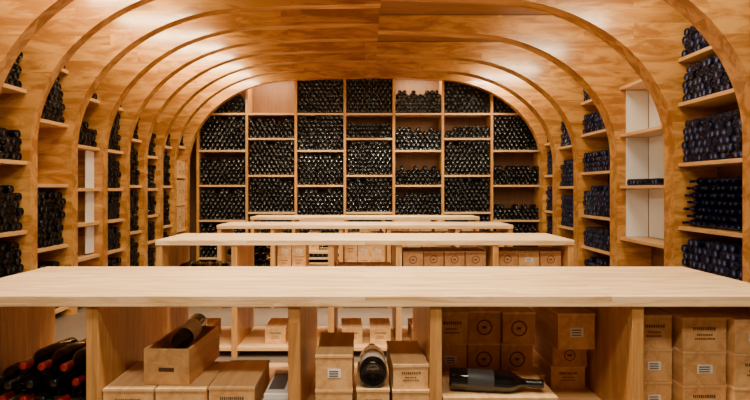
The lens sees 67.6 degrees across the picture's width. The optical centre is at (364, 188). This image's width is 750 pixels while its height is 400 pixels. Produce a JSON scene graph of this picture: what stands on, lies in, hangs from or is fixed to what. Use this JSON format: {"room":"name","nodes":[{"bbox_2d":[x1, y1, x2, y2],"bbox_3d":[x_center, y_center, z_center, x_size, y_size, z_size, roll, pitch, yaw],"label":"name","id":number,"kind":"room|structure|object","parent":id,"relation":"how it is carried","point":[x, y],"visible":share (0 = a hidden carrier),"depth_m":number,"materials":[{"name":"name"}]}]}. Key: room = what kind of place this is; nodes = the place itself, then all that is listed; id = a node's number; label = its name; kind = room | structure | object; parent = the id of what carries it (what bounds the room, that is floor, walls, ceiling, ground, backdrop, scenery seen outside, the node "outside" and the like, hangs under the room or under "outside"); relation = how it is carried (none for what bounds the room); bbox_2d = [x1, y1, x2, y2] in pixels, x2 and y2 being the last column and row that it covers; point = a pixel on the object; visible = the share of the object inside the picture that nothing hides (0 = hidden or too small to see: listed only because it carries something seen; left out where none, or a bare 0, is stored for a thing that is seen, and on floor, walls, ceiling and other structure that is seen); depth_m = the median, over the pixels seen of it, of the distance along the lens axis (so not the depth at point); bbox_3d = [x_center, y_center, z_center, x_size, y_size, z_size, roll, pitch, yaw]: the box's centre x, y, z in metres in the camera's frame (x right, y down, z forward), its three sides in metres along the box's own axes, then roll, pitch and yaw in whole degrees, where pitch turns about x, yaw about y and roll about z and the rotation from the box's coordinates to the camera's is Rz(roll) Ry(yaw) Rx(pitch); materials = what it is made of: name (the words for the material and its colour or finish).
{"room":"wine cellar","nodes":[
{"label":"wine cellar","id":0,"kind":"room"},
{"bbox_2d":[55,261,531,362],"bbox_3d":[0.000,1.340,4.240,7.040,0.100,11.880,0,0,0],"label":"floor","id":1,"kind":"structure","parent":0,"point":[66,326],"depth_m":5.58,"materials":[{"name":"stone"}]},
{"bbox_2d":[0,0,73,92],"bbox_3d":[-1.625,-0.388,4.445,3.570,3.355,0.130,0,0,0],"label":"rib","id":2,"kind":"object","parent":1,"relation":"on","point":[20,20],"visible":1,"depth_m":4.38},
{"bbox_2d":[0,0,154,272],"bbox_3d":[-1.625,-0.388,5.075,3.570,3.355,0.110,0,0,0],"label":"rib","id":3,"kind":"object","parent":1,"relation":"on","point":[49,50],"visible":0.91,"depth_m":5.02,"materials":[{"name":"wood"}]},
{"bbox_2d":[38,0,380,314],"bbox_3d":[-1.625,-0.388,5.785,3.570,3.355,0.130,0,0,0],"label":"rib","id":4,"kind":"object","parent":1,"relation":"on","point":[88,66],"visible":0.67,"depth_m":5.72,"materials":[{"name":"wood"}]},
{"bbox_2d":[78,8,378,266],"bbox_3d":[-1.625,-0.388,6.465,3.570,3.355,0.130,0,0,0],"label":"rib","id":5,"kind":"object","parent":1,"relation":"on","point":[115,86],"visible":0.48,"depth_m":6.40,"materials":[{"name":"wood"}]},
{"bbox_2d":[108,27,377,266],"bbox_3d":[-1.625,-0.388,7.085,3.570,3.355,0.130,0,0,0],"label":"rib","id":6,"kind":"object","parent":1,"relation":"on","point":[134,103],"visible":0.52,"depth_m":7.02,"materials":[{"name":"wood"}]},
{"bbox_2d":[130,41,376,266],"bbox_3d":[-1.625,-0.388,7.665,3.570,3.355,0.130,0,0,0],"label":"rib","id":7,"kind":"object","parent":1,"relation":"on","point":[152,111],"visible":0.44,"depth_m":7.60,"materials":[{"name":"wood"}]},
{"bbox_2d":[148,52,375,266],"bbox_3d":[-1.625,-0.388,8.265,3.570,3.355,0.130,0,0,0],"label":"rib","id":8,"kind":"object","parent":1,"relation":"on","point":[162,128],"visible":0.44,"depth_m":8.20,"materials":[{"name":"wood"}]},
{"bbox_2d":[163,62,374,235],"bbox_3d":[-1.625,-0.388,8.865,3.570,3.355,0.130,0,0,0],"label":"wooden arch rib","id":9,"kind":"object","parent":1,"relation":"on","point":[177,130],"visible":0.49,"depth_m":8.80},
{"bbox_2d":[177,71,373,260],"bbox_3d":[-1.625,-0.388,9.525,3.570,3.355,0.130,0,0,0],"label":"wooden arch rib","id":10,"kind":"object","parent":1,"relation":"on","point":[194,126],"visible":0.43,"depth_m":9.46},
{"bbox_2d":[155,233,574,357],"bbox_3d":[0.000,0.840,4.610,3.200,0.900,0.680,0,0,0],"label":"display table","id":11,"kind":"object","parent":1,"relation":"on","point":[172,251],"visible":0.31,"depth_m":4.39,"materials":[{"name":"brown wood"}]},
{"bbox_2d":[179,260,230,266],"bbox_3d":[-1.300,0.733,4.540,0.474,0.273,0.339,0,0,0],"label":"wine bottles","id":12,"kind":"object","parent":11,"relation":"on","point":[190,263],"visible":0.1,"depth_m":4.51,"materials":[{"name":"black glass"}]},
{"bbox_2d":[265,318,287,343],"bbox_3d":[-0.702,1.146,4.535,0.164,0.127,0.334,0,0,-1],"label":"case","id":13,"kind":"object","parent":11,"relation":"on","point":[276,330],"visible":0.98,"depth_m":4.37,"materials":[{"name":"cardboard"}]},
{"bbox_2d":[341,318,362,343],"bbox_3d":[-0.108,1.146,4.535,0.164,0.127,0.334,0,0,-3],"label":"case","id":14,"kind":"object","parent":11,"relation":"on","point":[354,325],"visible":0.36,"depth_m":4.38,"materials":[{"name":"cardboard"}]},
{"bbox_2d":[369,318,390,343],"bbox_3d":[0.119,1.146,4.535,0.164,0.127,0.334,0,0,0],"label":"case","id":15,"kind":"object","parent":11,"relation":"on","point":[380,328],"visible":0.98,"depth_m":4.37,"materials":[{"name":"cardboard"}]},
{"bbox_3d":[0.374,0.806,4.530,0.159,0.127,0.334,0,0,0],"label":"case","id":16,"kind":"object","parent":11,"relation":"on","visible":0},
{"bbox_3d":[0.374,0.678,4.522,0.159,0.127,0.334,0,0,0],"label":"case","id":17,"kind":"object","parent":16,"relation":"on","visible":0},
{"bbox_2d":[402,247,422,266],"bbox_3d":[0.374,0.550,4.515,0.159,0.127,0.334,0,0,0],"label":"case","id":18,"kind":"object","parent":17,"relation":"on","point":[411,256],"visible":0.81,"depth_m":4.35,"materials":[{"name":"cardboard"}]},
{"bbox_3d":[0.536,0.806,4.538,0.159,0.127,0.334,0,0,0],"label":"case","id":19,"kind":"object","parent":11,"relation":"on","visible":0},
{"bbox_3d":[0.534,0.678,4.545,0.159,0.127,0.334,0,0,-1],"label":"case","id":20,"kind":"object","parent":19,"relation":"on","visible":0},
{"bbox_2d":[420,247,443,266],"bbox_3d":[0.538,0.550,4.544,0.159,0.127,0.334,0,0,1],"label":"case","id":21,"kind":"object","parent":20,"relation":"on","point":[432,256],"visible":0.87,"depth_m":4.38,"materials":[{"name":"red wood"}]},
{"bbox_3d":[0.700,0.806,4.522,0.159,0.127,0.334,0,0,0],"label":"case","id":22,"kind":"object","parent":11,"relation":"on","visible":0},
{"bbox_3d":[0.700,0.678,4.525,0.159,0.127,0.334,0,0,0],"label":"case","id":23,"kind":"object","parent":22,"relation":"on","visible":0},
{"bbox_2d":[439,247,464,266],"bbox_3d":[0.697,0.550,4.535,0.159,0.127,0.334,0,0,-1],"label":"case","id":24,"kind":"object","parent":23,"relation":"on","point":[453,256],"visible":0.85,"depth_m":4.37,"materials":[{"name":"red wood"}]},
{"bbox_3d":[0.864,0.806,4.530,0.159,0.127,0.334,0,0,0],"label":"case","id":25,"kind":"object","parent":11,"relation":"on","visible":0},
{"bbox_3d":[0.863,0.678,4.515,0.159,0.127,0.334,0,0,0],"label":"case","id":26,"kind":"object","parent":25,"relation":"on","visible":0},
{"bbox_2d":[458,247,485,266],"bbox_3d":[0.863,0.550,4.527,0.159,0.127,0.334,0,0,0],"label":"case","id":27,"kind":"object","parent":26,"relation":"on","point":[474,256],"visible":0.85,"depth_m":4.36,"materials":[{"name":"red wood"}]},
{"bbox_3d":[1.117,0.806,4.563,0.164,0.127,0.334,0,0,0],"label":"case","id":28,"kind":"object","parent":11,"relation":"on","visible":0},
{"bbox_3d":[1.116,0.678,4.560,0.164,0.127,0.334,0,0,0],"label":"case","id":29,"kind":"object","parent":28,"relation":"on","visible":0},
{"bbox_2d":[499,247,517,266],"bbox_3d":[1.118,0.550,4.547,0.164,0.127,0.334,0,0,1],"label":"case","id":30,"kind":"object","parent":29,"relation":"on","point":[508,257],"visible":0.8,"depth_m":4.38,"materials":[{"name":"red wood"}]},
{"bbox_3d":[1.284,0.806,4.538,0.164,0.127,0.334,0,0,0],"label":"case","id":31,"kind":"object","parent":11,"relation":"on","visible":0},
{"bbox_3d":[1.283,0.678,4.550,0.164,0.127,0.334,0,0,0],"label":"case","id":32,"kind":"object","parent":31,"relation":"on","visible":0},
{"bbox_2d":[510,247,538,266],"bbox_3d":[1.287,0.550,4.553,0.164,0.127,0.334,0,0,1],"label":"case","id":33,"kind":"object","parent":32,"relation":"on","point":[527,256],"visible":0.79,"depth_m":4.39,"materials":[{"name":"brown wood"}]},
{"bbox_3d":[1.451,0.806,4.539,0.164,0.127,0.334,0,0,0],"label":"case","id":34,"kind":"object","parent":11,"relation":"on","visible":0},
{"bbox_3d":[1.453,0.678,4.548,0.164,0.127,0.334,0,0,0],"label":"case","id":35,"kind":"object","parent":34,"relation":"on","visible":0},
{"bbox_2d":[530,247,560,266],"bbox_3d":[1.451,0.550,4.540,0.164,0.127,0.334,0,0,0],"label":"case","id":36,"kind":"object","parent":35,"relation":"on","point":[548,257],"visible":0.84,"depth_m":4.37,"materials":[{"name":"red wood"}]},
{"bbox_2d":[217,222,512,307],"bbox_3d":[0.000,0.840,6.340,3.200,0.900,0.600,0,0,0],"label":"display table","id":37,"kind":"object","parent":1,"relation":"on","point":[275,227],"visible":0.23,"depth_m":6.05,"materials":[{"name":"brown wood"}]},
{"bbox_2d":[227,245,269,266],"bbox_3d":[-1.299,0.733,6.310,0.479,0.273,0.340,0,0,0],"label":"wine bottles","id":38,"kind":"object","parent":37,"relation":"on","point":[261,252],"visible":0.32,"depth_m":6.25,"materials":[{"name":"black glass"}]},
{"bbox_2d":[277,256,291,266],"bbox_3d":[-0.889,0.806,6.330,0.154,0.127,0.334,0,0,0],"label":"case","id":39,"kind":"object","parent":37,"relation":"on","point":[282,261],"visible":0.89,"depth_m":6.17,"materials":[{"name":"brown wood"}]},
{"bbox_2d":[277,245,291,255],"bbox_3d":[-0.887,0.678,6.340,0.154,0.127,0.334,0,0,1],"label":"case","id":40,"kind":"object","parent":39,"relation":"on","point":[283,250],"visible":0.75,"depth_m":6.17,"materials":[{"name":"cardboard"}]},
{"bbox_2d":[292,253,308,266],"bbox_3d":[-0.728,0.806,6.354,0.154,0.127,0.334,0,0,1],"label":"case","id":41,"kind":"object","parent":37,"relation":"on","point":[297,261],"visible":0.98,"depth_m":6.19,"materials":[{"name":"brown wood"}]},
{"bbox_2d":[292,245,308,255],"bbox_3d":[-0.729,0.678,6.343,0.154,0.127,0.334,0,0,1],"label":"case","id":42,"kind":"object","parent":41,"relation":"on","point":[297,250],"visible":0.84,"depth_m":6.18,"materials":[{"name":"cardboard"}]},
{"bbox_2d":[371,253,384,261],"bbox_3d":[0.143,0.806,6.307,0.144,0.127,0.334,0,0,0],"label":"case","id":43,"kind":"object","parent":37,"relation":"on","point":[373,259],"visible":0.41,"depth_m":6.14,"materials":[{"name":"brown wood"}]},
{"bbox_2d":[371,245,384,256],"bbox_3d":[0.144,0.678,6.310,0.144,0.127,0.334,0,0,1],"label":"case","id":44,"kind":"object","parent":43,"relation":"on","point":[377,250],"visible":0.86,"depth_m":6.14,"materials":[{"name":"cardboard"}]},
{"bbox_2d":[250,215,479,261],"bbox_3d":[0.000,0.840,8.090,3.200,0.900,0.560,0,0,0],"label":"display table","id":45,"kind":"object","parent":1,"relation":"on","point":[295,218],"visible":0.2,"depth_m":7.82,"materials":[{"name":"brown wood"}]},
{"bbox_2d":[196,79,539,260],"bbox_3d":[0.075,-0.385,9.887,5.994,3.350,0.375,0,0,0],"label":"wall shelving","id":46,"kind":"object","parent":1,"relation":"on","point":[248,114],"visible":0.48,"depth_m":9.71,"materials":[{"name":"brown wood"}]},
{"bbox_2d":[200,79,538,256],"bbox_3d":[0.075,-0.397,9.880,5.893,3.172,0.312,0,0,0],"label":"bottle","id":47,"kind":"object","parent":46,"relation":"in","point":[471,157],"visible":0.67,"depth_m":9.74,"materials":[{"name":"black glass"}]},
{"bbox_2d":[0,267,749,399],"bbox_3d":[0.000,0.840,2.430,3.200,0.900,0.780,0,0,0],"label":"display table","id":48,"kind":"object","parent":1,"relation":"on","point":[128,308],"visible":0.53,"depth_m":2.22,"materials":[{"name":"brown wood"}]},
{"bbox_2d":[0,384,32,399],"bbox_3d":[-1.415,0.832,2.365,0.076,0.076,0.300,0,0,8],"label":"wine bottle","id":49,"kind":"object","parent":48,"relation":"on","point":[18,391],"visible":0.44,"depth_m":2.28,"materials":[{"name":"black glass"}]},
{"bbox_2d":[0,356,31,383],"bbox_3d":[-1.452,0.766,2.350,0.076,0.076,0.300,0,0,7],"label":"wine bottle","id":50,"kind":"object","parent":49,"relation":"on","point":[11,372],"visible":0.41,"depth_m":2.29,"materials":[{"name":"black glass"}]},
{"bbox_2d":[19,383,51,399],"bbox_3d":[-1.329,0.832,2.350,0.076,0.076,0.300,0,0,7],"label":"wine bottle","id":51,"kind":"object","parent":48,"relation":"on","point":[41,389],"visible":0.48,"depth_m":2.27,"materials":[{"name":"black glass"}]},
{"bbox_2d":[4,365,40,389],"bbox_3d":[-1.372,0.766,2.326,0.076,0.076,0.300,0,0,8],"label":"wine bottle","id":52,"kind":"object","parent":51,"relation":"on","point":[31,372],"visible":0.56,"depth_m":2.25,"materials":[{"name":"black glass"}]},
{"bbox_2d":[19,337,77,369],"bbox_3d":[-1.333,0.699,2.361,0.076,0.076,0.300,0,0,9],"label":"wine bottle","id":53,"kind":"object","parent":52,"relation":"on","point":[43,354],"visible":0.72,"depth_m":2.31,"materials":[{"name":"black glass"}]},
{"bbox_2d":[26,366,62,387],"bbox_3d":[-1.293,0.766,2.339,0.076,0.076,0.300,0,0,9],"label":"wine bottle","id":54,"kind":"object","parent":51,"relation":"on","point":[45,376],"visible":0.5,"depth_m":2.27,"materials":[{"name":"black glass"}]},
{"bbox_2d":[37,338,85,370],"bbox_3d":[-1.252,0.699,2.348,0.076,0.076,0.300,0,0,9],"label":"wine bottle","id":55,"kind":"object","parent":54,"relation":"on","point":[63,355],"visible":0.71,"depth_m":2.29,"materials":[{"name":"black glass"}]},
{"bbox_2d":[38,382,71,399],"bbox_3d":[-1.252,0.832,2.350,0.076,0.076,0.300,0,0,9],"label":"wine bottle","id":56,"kind":"object","parent":48,"relation":"on","point":[60,390],"visible":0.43,"depth_m":2.28,"materials":[{"name":"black glass"}]},
{"bbox_2d":[49,367,85,386],"bbox_3d":[-1.208,0.766,2.351,0.076,0.076,0.300,0,0,8],"label":"wine bottle","id":57,"kind":"object","parent":56,"relation":"on","point":[67,376],"visible":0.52,"depth_m":2.28,"materials":[{"name":"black glass"}]},
{"bbox_2d":[57,381,85,399],"bbox_3d":[-1.170,0.832,2.328,0.076,0.076,0.300,0,0,9],"label":"wine bottle","id":58,"kind":"object","parent":48,"relation":"on","point":[78,392],"visible":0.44,"depth_m":2.26,"materials":[{"name":"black glass"}]},
{"bbox_2d":[72,368,85,385],"bbox_3d":[-1.126,0.766,2.362,0.076,0.076,0.300,0,0,8],"label":"wine bottle","id":59,"kind":"object","parent":58,"relation":"on","point":[77,381],"visible":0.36,"depth_m":2.23,"materials":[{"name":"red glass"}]},
{"bbox_2d":[60,347,85,370],"bbox_3d":[-1.164,0.699,2.339,0.076,0.076,0.300,0,0,6],"label":"wine bottle","id":60,"kind":"object","parent":59,"relation":"on","point":[78,360],"visible":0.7,"depth_m":2.27,"materials":[{"name":"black glass"}]},
{"bbox_2d":[102,361,158,399],"bbox_3d":[-0.880,0.806,2.245,0.189,0.127,0.334,0,0,0],"label":"case","id":61,"kind":"object","parent":48,"relation":"on","point":[130,385],"visible":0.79,"depth_m":2.10,"materials":[{"name":"brown wood"}]},
{"bbox_2d":[155,361,227,399],"bbox_3d":[-0.685,0.806,2.245,0.189,0.127,0.334,0,0,0],"label":"case","id":62,"kind":"object","parent":48,"relation":"on","point":[198,389],"visible":0.52,"depth_m":2.09,"materials":[{"name":"brown wood"}]},
{"bbox_2d":[144,325,219,384],"bbox_3d":[-0.742,0.674,2.304,0.175,0.135,0.372,0,0,3],"label":"case","id":63,"kind":"object","parent":62,"relation":"on","point":[163,365],"visible":0.97,"depth_m":2.12,"materials":[{"name":"brown wood"}]},
{"bbox_2d":[169,313,206,348],"bbox_3d":[-0.749,0.603,2.321,0.076,0.121,0.303,0,0,8],"label":"wine bottle","id":64,"kind":"object","parent":63,"relation":"on","point":[197,322],"visible":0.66,"depth_m":2.32,"materials":[{"name":"black glass"}]},
{"bbox_2d":[208,360,269,399],"bbox_3d":[-0.500,0.806,2.265,0.174,0.127,0.334,0,0,0],"label":"case","id":65,"kind":"object","parent":48,"relation":"on","point":[239,379],"visible":0.97,"depth_m":2.19,"materials":[{"name":"brown wood"}]},
{"bbox_2d":[263,370,287,399],"bbox_3d":[-0.342,0.818,2.240,0.107,0.101,0.280,0,0,0],"label":"magazines","id":66,"kind":"object","parent":48,"relation":"on","point":[277,389],"visible":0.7,"depth_m":2.17,"materials":[{"name":"paper"}]},
{"bbox_2d":[315,369,353,399],"bbox_3d":[-0.115,0.806,2.235,0.139,0.127,0.334,0,0,0],"label":"case","id":67,"kind":"object","parent":48,"relation":"on","point":[320,394],"visible":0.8,"depth_m":2.07,"materials":[{"name":"brown wood"}]},
{"bbox_2d":[315,332,353,389],"bbox_3d":[-0.115,0.678,2.235,0.139,0.127,0.334,0,0,0],"label":"case","id":68,"kind":"object","parent":67,"relation":"on","point":[334,355],"visible":1,"depth_m":2.07,"materials":[{"name":"brown wood"}]},
{"bbox_2d":[356,362,389,399],"bbox_3d":[0.030,0.806,2.240,0.124,0.127,0.334,0,0,0],"label":"case","id":69,"kind":"object","parent":48,"relation":"on","point":[364,392],"visible":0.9,"depth_m":2.08,"materials":[{"name":"brown wood"}]},
{"bbox_2d":[360,343,385,387],"bbox_3d":[0.030,0.693,2.265,0.101,0.101,0.360,0,0,0],"label":"wine bottle","id":70,"kind":"object","parent":69,"relation":"on","point":[372,359],"visible":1,"depth_m":2.10,"materials":[{"name":"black glass"}]},
{"bbox_2d":[389,373,429,399],"bbox_3d":[0.170,0.806,2.230,0.139,0.127,0.334,0,0,0],"label":"case","id":71,"kind":"object","parent":48,"relation":"on","point":[394,394],"visible":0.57,"depth_m":2.06,"materials":[{"name":"brown wood"}]},
{"bbox_2d":[386,340,428,388],"bbox_3d":[0.164,0.697,2.240,0.134,0.090,0.334,0,0,-2],"label":"case","id":72,"kind":"object","parent":71,"relation":"on","point":[407,363],"visible":1,"depth_m":2.09,"materials":[{"name":"brown wood"}]},
{"bbox_2d":[442,371,557,399],"bbox_3d":[0.500,0.820,2.215,0.424,0.100,0.304,0,0,0],"label":"case","id":73,"kind":"object","parent":48,"relation":"on","point":[526,393],"visible":0.5,"depth_m":2.11,"materials":[{"name":"brown wood"}]},
{"bbox_2d":[449,367,543,392],"bbox_3d":[0.498,0.730,2.132,0.351,0.088,0.083,0,0,6],"label":"wine bottle","id":74,"kind":"object","parent":73,"relation":"on","point":[466,379],"visible":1,"depth_m":2.11,"materials":[{"name":"black glass"}]},
{"bbox_2d":[533,363,544,380],"bbox_3d":[0.570,0.840,2.600,0.424,0.060,0.324,0,0,0],"label":"case","id":75,"kind":"object","parent":48,"relation":"on","point":[536,370],"visible":0.1,"depth_m":2.47,"materials":[{"name":"cardboard"}]},
{"bbox_2d":[442,345,466,370],"bbox_3d":[0.372,0.739,2.595,0.142,0.140,0.334,0,0,0],"label":"case","id":76,"kind":"object","parent":75,"relation":"on","point":[452,355],"visible":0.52,"depth_m":2.43,"materials":[{"name":"brown wood"}]},
{"bbox_2d":[442,307,467,344],"bbox_3d":[0.367,0.598,2.565,0.142,0.140,0.334,0,0,-2],"label":"case","id":77,"kind":"object","parent":76,"relation":"on","point":[454,319],"visible":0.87,"depth_m":2.40,"materials":[{"name":"cardboard"}]},
{"bbox_2d":[467,343,499,369],"bbox_3d":[0.516,0.739,2.595,0.142,0.140,0.334,0,0,0],"label":"case","id":78,"kind":"object","parent":75,"relation":"on","point":[479,355],"visible":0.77,"depth_m":2.43,"materials":[{"name":"red wood"}]},
{"bbox_2d":[464,307,500,343],"bbox_3d":[0.520,0.598,2.585,0.142,0.140,0.334,0,0,1],"label":"case","id":79,"kind":"object","parent":78,"relation":"on","point":[483,322],"visible":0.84,"depth_m":2.42,"materials":[{"name":"cardboard"}]},
{"bbox_2d":[500,342,532,370],"bbox_3d":[0.660,0.739,2.595,0.142,0.140,0.334,0,0,0],"label":"case","id":80,"kind":"object","parent":75,"relation":"on","point":[512,357],"visible":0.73,"depth_m":2.43,"materials":[{"name":"red wood"}]},
{"bbox_2d":[497,307,535,344],"bbox_3d":[0.663,0.598,2.565,0.142,0.140,0.334,0,0,1],"label":"case","id":81,"kind":"object","parent":80,"relation":"on","point":[517,324],"visible":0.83,"depth_m":2.40,"materials":[{"name":"cardboard"}]},
{"bbox_2d":[533,349,585,388],"bbox_3d":[0.885,0.820,2.605,0.152,0.100,0.334,0,0,0],"label":"case","id":82,"kind":"object","parent":48,"relation":"on","point":[555,377],"visible":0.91,"depth_m":2.44,"materials":[{"name":"cardboard"}]},
{"bbox_2d":[533,333,586,366],"bbox_3d":[0.885,0.719,2.585,0.152,0.100,0.334,0,0,0],"label":"case","id":83,"kind":"object","parent":82,"relation":"on","point":[555,357],"visible":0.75,"depth_m":2.42,"materials":[{"name":"red wood"}]},
{"bbox_2d":[532,307,595,349],"bbox_3d":[0.874,0.593,2.495,0.159,0.150,0.334,0,0,-2],"label":"case","id":84,"kind":"object","parent":83,"relation":"on","point":[564,328],"visible":0.84,"depth_m":2.33,"materials":[{"name":"cardboard"}]},
{"bbox_2d":[644,381,671,399],"bbox_3d":[1.112,0.806,2.325,0.139,0.127,0.334,0,0,-1],"label":"case","id":85,"kind":"object","parent":48,"relation":"on","point":[653,390],"visible":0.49,"depth_m":2.16,"materials":[{"name":"cardboard"}]},
{"bbox_2d":[644,348,672,380],"bbox_3d":[1.119,0.678,2.325,0.139,0.127,0.334,0,0,1],"label":"case","id":86,"kind":"object","parent":85,"relation":"on","point":[657,361],"visible":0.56,"depth_m":2.16,"materials":[{"name":"brown wood"}]},
{"bbox_2d":[644,307,671,347],"bbox_3d":[1.115,0.550,2.325,0.139,0.127,0.334,0,0,0],"label":"case","id":87,"kind":"object","parent":86,"relation":"on","point":[657,323],"visible":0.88,"depth_m":2.16,"materials":[{"name":"cardboard"}]},
{"bbox_2d":[671,379,726,399],"bbox_3d":[1.282,0.806,2.285,0.169,0.127,0.334,0,0,-1],"label":"case","id":88,"kind":"object","parent":48,"relation":"on","point":[679,391],"visible":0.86,"depth_m":2.12,"materials":[{"name":"cardboard"}]},
{"bbox_2d":[672,346,726,384],"bbox_3d":[1.281,0.678,2.285,0.169,0.127,0.334,0,0,-1],"label":"case","id":89,"kind":"object","parent":88,"relation":"on","point":[688,367],"visible":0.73,"depth_m":2.12,"materials":[{"name":"cardboard"}]},
{"bbox_2d":[653,307,726,350],"bbox_3d":[1.285,0.550,2.285,0.169,0.127,0.334,0,0,0],"label":"case","id":90,"kind":"object","parent":89,"relation":"on","point":[693,328],"visible":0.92,"depth_m":2.12,"materials":[{"name":"cardboard"}]},
{"bbox_2d":[726,383,749,399],"bbox_3d":[1.464,0.806,2.255,0.169,0.127,0.334,0,0,1],"label":"case","id":91,"kind":"object","parent":48,"relation":"on","point":[732,393],"visible":0.16,"depth_m":2.09,"materials":[{"name":"brown cardboard"}]},
{"bbox_2d":[726,350,749,387],"bbox_3d":[1.464,0.678,2.255,0.169,0.127,0.334,0,0,1],"label":"case","id":92,"kind":"object","parent":91,"relation":"on","point":[737,364],"visible":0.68,"depth_m":2.09,"materials":[{"name":"brown cardboard"}]},
{"bbox_2d":[699,307,749,352],"bbox_3d":[1.460,0.550,2.255,0.169,0.127,0.334,0,0,-1],"label":"case","id":93,"kind":"object","parent":92,"relation":"on","point":[738,318],"visible":0.42,"depth_m":2.10,"materials":[{"name":"brown cardboard"}]},
{"bbox_2d":[374,70,551,246],"bbox_3d":[1.785,-0.388,9.525,3.250,3.355,0.130,0,0,0],"label":"rib","id":94,"kind":"object","parent":1,"relation":"on","point":[525,113],"visible":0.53,"depth_m":9.46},
{"bbox_2d":[375,58,572,239],"bbox_3d":[1.785,-0.388,8.860,3.250,3.355,0.200,0,0,0],"label":"rib","id":95,"kind":"object","parent":1,"relation":"on","point":[546,114],"visible":0.44,"depth_m":8.76,"materials":[{"name":"wood"}]},
{"bbox_2d":[376,42,607,266],"bbox_3d":[1.785,-0.388,7.960,3.250,3.355,0.200,0,0,0],"label":"rib","id":96,"kind":"object","parent":1,"relation":"on","point":[557,86],"visible":0.62,"depth_m":7.86,"materials":[{"name":"wood"}]},
{"bbox_2d":[378,15,651,266],"bbox_3d":[1.785,-0.388,6.760,3.250,3.355,0.200,0,0,0],"label":"rib","id":97,"kind":"object","parent":1,"relation":"on","point":[600,70],"visible":0.57,"depth_m":6.66,"materials":[{"name":"wood"}]},
{"bbox_2d":[381,0,716,266],"bbox_3d":[1.785,-0.388,5.520,3.250,3.355,0.200,0,0,0],"label":"rib","id":98,"kind":"object","parent":1,"relation":"on","point":[648,34],"visible":0.68,"depth_m":5.42,"materials":[{"name":"wood"}]},
{"bbox_2d":[663,0,749,282],"bbox_3d":[1.785,-0.388,4.350,3.250,3.355,0.200,0,0,0],"label":"rib","id":99,"kind":"object","parent":1,"relation":"on","point":[724,24],"visible":0.98,"depth_m":4.32,"materials":[{"name":"wood"}]},
{"bbox_2d":[190,79,532,260],"bbox_3d":[0.000,-0.390,10.130,6.840,3.360,0.100,0,0,0],"label":"wall","id":100,"kind":"structure","parent":0,"point":[277,97],"depth_m":10.08,"materials":[{"name":"wood"}]},
{"bbox_2d":[377,1,548,41],"bbox_3d":[0.000,-2.120,4.240,7.040,0.100,11.880,0,0,0],"label":"ceiling","id":101,"kind":"structure","parent":0,"point":[387,7],"depth_m":6.53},
{"bbox_2d":[608,102,742,266],"bbox_3d":[3.470,-0.390,4.240,0.100,3.360,11.680,0,0,0],"label":"wall","id":102,"kind":"structure","parent":0,"point":[722,171],"depth_m":5.36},
{"bbox_2d":[544,46,742,254],"bbox_3d":[3.220,-0.018,5.755,0.380,2.484,7.410,0,0,0],"label":"wall shelving","id":103,"kind":"object","parent":102,"relation":"attached to","point":[654,132],"visible":0.3,"depth_m":6.33,"materials":[{"name":"brown wood"}]},
{"bbox_2d":[560,159,572,227],"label":"bottle","id":104,"kind":"object","parent":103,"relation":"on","point":[567,175],"depth_m":8.49,"materials":[{"name":"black glass"}]},
{"bbox_2d":[583,186,609,251],"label":"bottle","id":105,"kind":"object","parent":103,"relation":"on","point":[597,200],"depth_m":7.38,"materials":[{"name":"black glass"}]},
{"bbox_2d":[626,90,647,236],"bbox_3d":[3.228,-0.302,6.645,0.255,1.735,0.020,0,0,0],"label":"panel","id":106,"kind":"object","parent":103,"relation":"attached to","point":[636,100],"visible":0.79,"depth_m":6.63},
{"bbox_2d":[681,25,732,101],"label":"bottle","id":107,"kind":"object","parent":103,"relation":"on","point":[708,76],"depth_m":5.11,"materials":[{"name":"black glass"}]},
{"bbox_2d":[681,110,742,280],"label":"bottle","id":108,"kind":"object","parent":103,"relation":"on","point":[718,202],"depth_m":4.93,"materials":[{"name":"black glass"}]},
{"bbox_3d":[-3.470,-0.390,4.240,0.100,3.360,11.680,0,0,0],"label":"wall","id":109,"kind":"structure","parent":0,"visible":0},
{"bbox_2d":[0,69,185,313],"bbox_3d":[-3.220,-0.053,5.995,0.380,2.554,6.930,0,0,0],"label":"wall shelving","id":110,"kind":"object","parent":109,"relation":"attached to","point":[89,189],"visible":0.31,"depth_m":6.24,"materials":[{"name":"brown wood"}]},
{"bbox_2d":[0,127,21,160],"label":"bottle","id":111,"kind":"object","parent":110,"relation":"attached to","point":[10,140],"depth_m":4.86,"materials":[{"name":"black glass"}]},
{"bbox_2d":[0,185,23,277],"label":"bottle","id":112,"kind":"object","parent":110,"relation":"attached to","point":[10,211],"depth_m":4.83,"materials":[{"name":"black glass"}]},
{"bbox_2d":[4,51,22,87],"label":"bottle","id":113,"kind":"object","parent":110,"relation":"attached to","point":[12,78],"depth_m":4.93,"materials":[{"name":"black glass"}]},
{"bbox_2d":[38,192,65,268],"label":"bottle","id":114,"kind":"object","parent":110,"relation":"attached to","point":[51,213],"depth_m":5.47,"materials":[{"name":"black glass"}]},
{"bbox_2d":[41,66,64,122],"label":"bottle","id":115,"kind":"object","parent":110,"relation":"attached to","point":[53,108],"depth_m":5.53,"materials":[{"name":"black glass"}]},
{"bbox_2d":[78,121,96,146],"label":"bottle","id":116,"kind":"object","parent":110,"relation":"attached to","point":[87,137],"depth_m":6.17,"materials":[{"name":"black glass"}]},
{"bbox_2d":[108,113,120,249],"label":"bottle","id":117,"kind":"object","parent":110,"relation":"attached to","point":[114,234],"depth_m":6.84,"materials":[{"name":"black glass"}]},
{"bbox_2d":[130,145,139,266],"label":"bottle","id":118,"kind":"object","parent":110,"relation":"attached to","point":[134,162],"depth_m":7.43,"materials":[{"name":"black glass"}]},
{"bbox_2d":[148,133,155,240],"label":"bottle","id":119,"kind":"object","parent":110,"relation":"attached to","point":[151,168],"depth_m":8.03,"materials":[{"name":"black glass"}]},
{"bbox_2d":[163,134,170,225],"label":"bottle","id":120,"kind":"object","parent":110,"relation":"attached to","point":[166,165],"depth_m":8.63,"materials":[{"name":"black glass"}]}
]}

